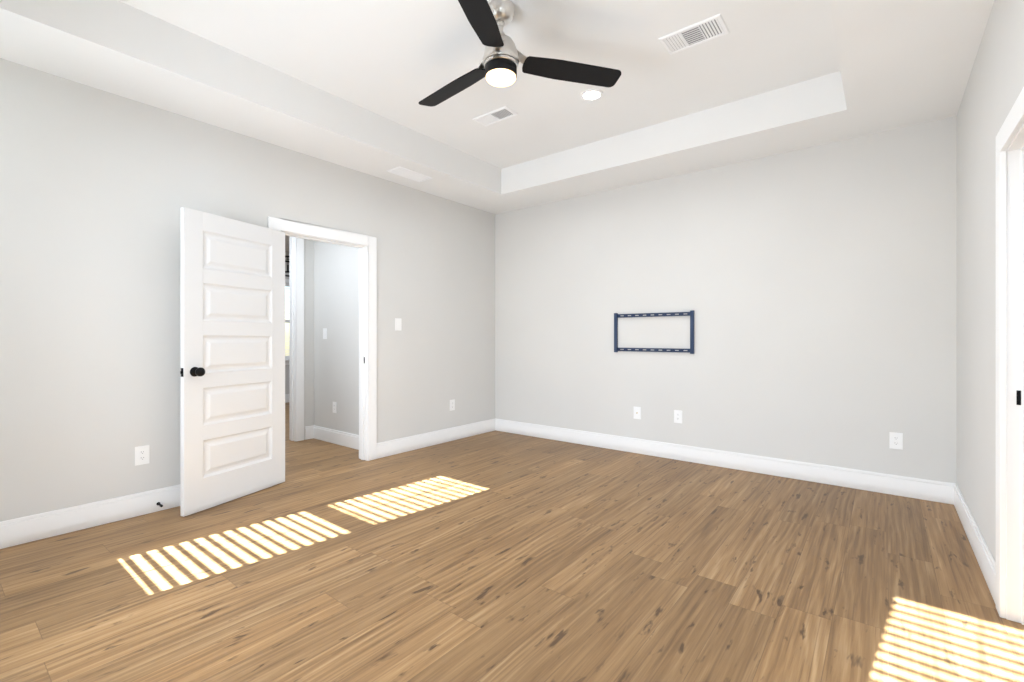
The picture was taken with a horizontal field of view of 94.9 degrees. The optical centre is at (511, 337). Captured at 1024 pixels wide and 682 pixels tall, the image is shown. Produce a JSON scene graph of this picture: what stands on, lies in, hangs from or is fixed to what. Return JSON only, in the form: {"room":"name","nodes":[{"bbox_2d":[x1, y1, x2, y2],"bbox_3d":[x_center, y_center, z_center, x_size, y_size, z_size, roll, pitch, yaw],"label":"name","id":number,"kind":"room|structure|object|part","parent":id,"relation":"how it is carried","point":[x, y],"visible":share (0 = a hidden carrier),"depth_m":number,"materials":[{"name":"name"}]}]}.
{"room":"empty bedroom","nodes":[
{"label":"empty bedroom","id":0,"kind":"room"},
{"bbox_2d":[0,58,494,521],"bbox_3d":[-1.841,-0.390,4.005,0.120,3.140,5.330,0,0,38],"label":"wall","id":1,"kind":"structure","parent":0,"point":[99,188],"depth_m":3.11,"materials":[{"name":"grey paint"}]},
{"bbox_2d":[0,484,180,548],"bbox_3d":[-2.659,1.105,2.863,0.016,0.150,2.285,0,0,38],"label":"baseboard","id":2,"kind":"structure","parent":1,"relation":"attached to","point":[23,530],"depth_m":2.89,"materials":[{"name":"white wood"}]},
{"bbox_2d":[135,445,148,465],"bbox_3d":[-2.459,0.785,3.123,0.007,0.123,0.078,0,0,38],"label":"electrical outlet","id":3,"kind":"object","parent":1,"relation":"attached to","point":[141,455],"visible":1,"depth_m":3.12,"materials":[{"name":"white plastic"}]},
{"bbox_2d":[181,207,284,516],"bbox_3d":[-2.007,0.161,3.445,0.037,2.024,0.807,0,0,22],"label":"door leaf","id":4,"kind":"structure","parent":1,"relation":"in","point":[233,346],"depth_m":3.37,"materials":[{"name":"white paint"}]},
{"bbox_2d":[180,367,204,376],"bbox_3d":[-2.140,0.230,3.115,0.183,0.065,0.112,0,0,22],"label":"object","id":5,"kind":"structure","parent":4,"relation":"attached to","point":[196,371],"depth_m":3.10,"materials":[{"name":"black metal"}]},
{"bbox_2d":[268,216,376,460],"bbox_3d":[-1.688,0.106,4.197,0.158,2.148,1.020,0,0,38],"label":"door frame","id":6,"kind":"structure","parent":1,"relation":"attached to","point":[366,245],"depth_m":4.49,"materials":[{"name":"white wood"}]},
{"bbox_2d":[395,318,401,330],"bbox_3d":[-1.153,-0.130,4.768,0.009,0.123,0.078,0,0,38],"label":"light switch","id":7,"kind":"object","parent":1,"relation":"attached to","point":[398,323],"visible":1,"depth_m":4.77,"materials":[{"name":"white plastic"}]},
{"bbox_2d":[377,419,494,458],"bbox_3d":[-0.764,1.105,5.253,0.016,0.150,1.795,0,0,38],"label":"baseboard","id":8,"kind":"structure","parent":1,"relation":"attached to","point":[400,445],"depth_m":5.11,"materials":[{"name":"white wood"}]},
{"bbox_2d":[450,399,454,410],"bbox_3d":[-0.682,0.775,5.364,0.007,0.123,0.078,0,0,38],"label":"electrical outlet","id":9,"kind":"object","parent":1,"relation":"attached to","point":[452,404],"visible":1,"depth_m":5.36,"materials":[{"name":"white plastic"}]},
{"bbox_2d":[0,0,993,213],"bbox_3d":[-0.120,-1.760,2.641,4.270,0.400,5.090,0,0,38],"label":"ceiling tray","id":10,"kind":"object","parent":1,"relation":"attached to","point":[350,84],"visible":0.97,"depth_m":3.12,"materials":[{"name":"white paint"}]},
{"bbox_2d":[387,166,431,181],"bbox_3d":[-0.976,-1.556,4.500,0.190,0.010,0.400,0,0,38],"label":"ceiling vent","id":11,"kind":"object","parent":10,"relation":"attached to","point":[408,174],"visible":1,"depth_m":4.49,"materials":[{"name":"white metal"}]},
{"bbox_2d":[473,106,517,125],"bbox_3d":[-0.140,-1.836,3.913,0.360,0.010,0.170,0,0,38],"label":"supply air vent","id":12,"kind":"object","parent":10,"relation":"attached to","point":[496,115],"visible":1,"depth_m":3.90,"materials":[{"name":"white metal"}]},
{"bbox_2d":[419,0,620,106],"bbox_3d":[-0.183,-1.635,2.680,1.193,0.409,1.292,0,0,38],"label":"ceiling fan","id":13,"kind":"object","parent":10,"relation":"hanging from","point":[503,56],"visible":1,"depth_m":2.62,"materials":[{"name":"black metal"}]},
{"bbox_3d":[-0.367,-1.548,2.926,0.595,0.036,0.143,0,0,44],"label":"blade","id":14,"kind":"part","parent":13,"relation":"part of","materials":[{"name":"black wood"}]},
{"bbox_3d":[-0.168,-1.548,2.212,0.143,0.036,0.595,0,0,14],"label":"blade","id":15,"kind":"part","parent":13,"relation":"part of","materials":[{"name":"black wood"}]},
{"bbox_3d":[-0.096,-1.588,2.444,0.066,0.083,0.230,0,0,14],"label":"arm","id":16,"kind":"part","parent":13,"relation":"part of"},
{"bbox_3d":[-0.062,-1.684,2.627,0.206,0.312,0.206,0,0,38],"label":"motor","id":17,"kind":"part","parent":13,"relation":"part of","materials":[{"name":"silver metal"}]},
{"bbox_3d":[0.113,-1.588,2.688,0.230,0.083,0.066,0,0,-16],"label":"arm","id":18,"kind":"part","parent":13,"relation":"part of"},
{"bbox_3d":[0.350,-1.548,2.741,0.595,0.036,0.143,0,0,-16],"label":"blade","id":19,"kind":"part","parent":13,"relation":"part of","materials":[{"name":"black wood"}]},
{"bbox_2d":[580,89,602,100],"bbox_3d":[0.605,-1.837,3.565,0.170,0.007,0.170,0,0,38],"label":"recessed light","id":20,"kind":"object","parent":10,"relation":"attached to","point":[591,94],"visible":1,"depth_m":3.56,"materials":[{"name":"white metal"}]},
{"bbox_2d":[658,14,729,54],"bbox_3d":[1.107,-1.836,2.861,0.360,0.010,0.210,0,0,38],"label":"supply air vent","id":21,"kind":"object","parent":10,"relation":"attached to","point":[703,31],"visible":1,"depth_m":2.85,"materials":[{"name":"white metal"}]},
{"bbox_2d":[285,251,288,393],"bbox_3d":[-5.101,-0.190,7.297,0.120,2.740,8.100,0,0,38],"label":"wall","id":22,"kind":"structure","parent":0,"point":[286,366],"depth_m":8.49,"materials":[{"name":"grey paint"}]},
{"bbox_2d":[285,279,288,364],"bbox_3d":[-4.043,-0.275,8.595,0.165,1.550,1.230,0,0,38],"label":"blinds","id":23,"kind":"object","parent":22,"relation":"attached to","point":[286,321],"depth_m":8.50,"materials":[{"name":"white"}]},
{"bbox_2d":[285,394,288,402],"bbox_3d":[-5.048,1.105,7.255,0.016,0.150,7.860,0,0,38],"label":"baseboard","id":24,"kind":"structure","parent":22,"relation":"attached to","point":[286,398],"depth_m":8.48,"materials":[{"name":"white wood"}]},
{"bbox_2d":[285,236,288,250],"bbox_3d":[-3.345,-1.610,5.905,4.600,0.100,8.100,0,0,38],"label":"ceiling","id":25,"kind":"structure","parent":0,"point":[286,243],"depth_m":7.82,"materials":[{"name":"white paint"}]},
{"bbox_2d":[285,256,288,276],"bbox_3d":[-3.179,-1.244,7.049,0.720,0.632,0.628,0,0,38],"label":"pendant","id":26,"kind":"object","parent":25,"relation":"hanging from","point":[287,261],"visible":0.1,"depth_m":6.75,"materials":[{"name":"black metal"}]},
{"bbox_2d":[304,239,313,439],"bbox_3d":[-2.562,-0.190,5.284,0.120,2.740,8.100,0,0,38],"label":"wall","id":27,"kind":"structure","parent":0,"point":[308,332],"depth_m":5.44,"materials":[{"name":"grey paint"}]},
{"bbox_2d":[289,236,303,440],"bbox_3d":[-2.817,-0.097,4.963,0.158,2.553,1.200,0,0,38],"label":"door frame","id":28,"kind":"structure","parent":27,"relation":"attached to","point":[296,339],"depth_m":5.34,"materials":[{"name":"white wood"}]},
{"bbox_2d":[305,425,313,439],"bbox_3d":[-2.345,1.105,5.448,0.016,0.150,0.115,0,0,38],"label":"baseboard","id":29,"kind":"structure","parent":27,"relation":"attached to","point":[309,432],"depth_m":5.44,"materials":[{"name":"white wood"}]},
{"bbox_2d":[314,241,358,434],"bbox_3d":[-1.793,-0.190,5.160,1.240,2.740,0.120,0,0,38],"label":"wall","id":30,"kind":"structure","parent":0,"point":[336,315],"depth_m":5.20,"materials":[{"name":"grey paint"}]},
{"bbox_2d":[323,328,326,338],"bbox_3d":[-2.131,-0.040,5.345,0.078,0.123,0.009,0,0,38],"label":"light switch","id":31,"kind":"object","parent":30,"relation":"attached to","point":[324,333],"visible":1,"depth_m":5.34,"materials":[{"name":"white plastic"}]},
{"bbox_2d":[333,402,336,412],"bbox_3d":[-1.973,0.780,5.222,0.078,0.123,0.007,0,0,38],"label":"outlet","id":32,"kind":"object","parent":30,"relation":"attached to","point":[334,407],"visible":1,"depth_m":5.21,"materials":[{"name":"white plastic"}]},
{"bbox_2d":[314,425,358,449],"bbox_3d":[-1.835,1.105,5.106,1.240,0.150,0.016,0,0,38],"label":"baseboard","id":33,"kind":"structure","parent":30,"relation":"attached to","point":[349,440],"depth_m":5.17,"materials":[{"name":"white wood"}]},
{"bbox_2d":[0,402,1023,681],"bbox_3d":[-0.979,1.220,4.030,11.200,0.080,8.100,0,0,38],"label":"floor","id":34,"kind":"structure","parent":0,"point":[496,556],"depth_m":2.26,"materials":[{"name":"brown wood"}]},
{"bbox_2d":[495,116,956,483],"bbox_3d":[1.498,-0.390,4.683,4.270,3.140,0.120,0,0,38],"label":"wall","id":35,"kind":"structure","parent":0,"point":[814,288],"depth_m":4.09,"materials":[{"name":"grey paint"}]},
{"bbox_2d":[634,407,640,418],"bbox_3d":[1.271,0.770,4.775,0.078,0.123,0.017,0,0,38],"label":"outlet","id":36,"kind":"object","parent":35,"relation":"attached to","point":[637,412],"visible":1,"depth_m":4.78,"materials":[{"name":"white plastic"}]},
{"bbox_2d":[614,310,693,353],"bbox_3d":[1.393,-0.048,4.672,0.814,0.409,0.026,0,0,38],"label":"wall bracket","id":37,"kind":"object","parent":35,"relation":"attached to","point":[690,314],"visible":1,"depth_m":4.65,"materials":[{"name":"blue metal"}]},
{"bbox_2d":[674,410,681,422],"bbox_3d":[1.599,0.765,4.521,0.078,0.123,0.007,0,0,38],"label":"electrical outlet","id":38,"kind":"object","parent":35,"relation":"attached to","point":[677,416],"visible":1,"depth_m":4.52,"materials":[{"name":"white plastic"}]},
{"bbox_2d":[495,418,954,504],"bbox_3d":[1.455,1.105,4.629,4.270,0.150,0.016,0,0,38],"label":"baseboard","id":39,"kind":"structure","parent":35,"relation":"attached to","point":[922,489],"depth_m":4.09,"materials":[{"name":"white wood"}]},
{"bbox_2d":[889,432,902,449],"bbox_3d":[2.873,0.775,3.512,0.078,0.123,0.007,0,0,38],"label":"electrical outlet","id":40,"kind":"object","parent":35,"relation":"attached to","point":[895,440],"visible":1,"depth_m":3.51,"materials":[{"name":"white plastic"}]},
{"bbox_2d":[957,0,1023,562],"bbox_3d":[1.600,-0.390,1.278,0.120,3.140,5.330,0,0,38],"label":"wall","id":41,"kind":"structure","parent":0,"point":[994,86],"depth_m":2.46,"materials":[{"name":"grey paint"}]},
{"bbox_2d":[954,483,995,604],"bbox_3d":[2.624,1.105,2.677,0.019,0.150,1.625,0,0,38],"label":"baseboard","id":42,"kind":"structure","parent":41,"relation":"attached to","point":[984,556],"depth_m":2.48,"materials":[{"name":"white wood"}]},
{"bbox_2d":[996,87,1023,624],"bbox_3d":[1.857,0.151,1.603,0.158,2.058,1.020,0,0,38],"label":"door frame","id":43,"kind":"structure","parent":41,"relation":"attached to","point":[1009,369],"depth_m":1.95,"materials":[{"name":"white wood"}]}
]}

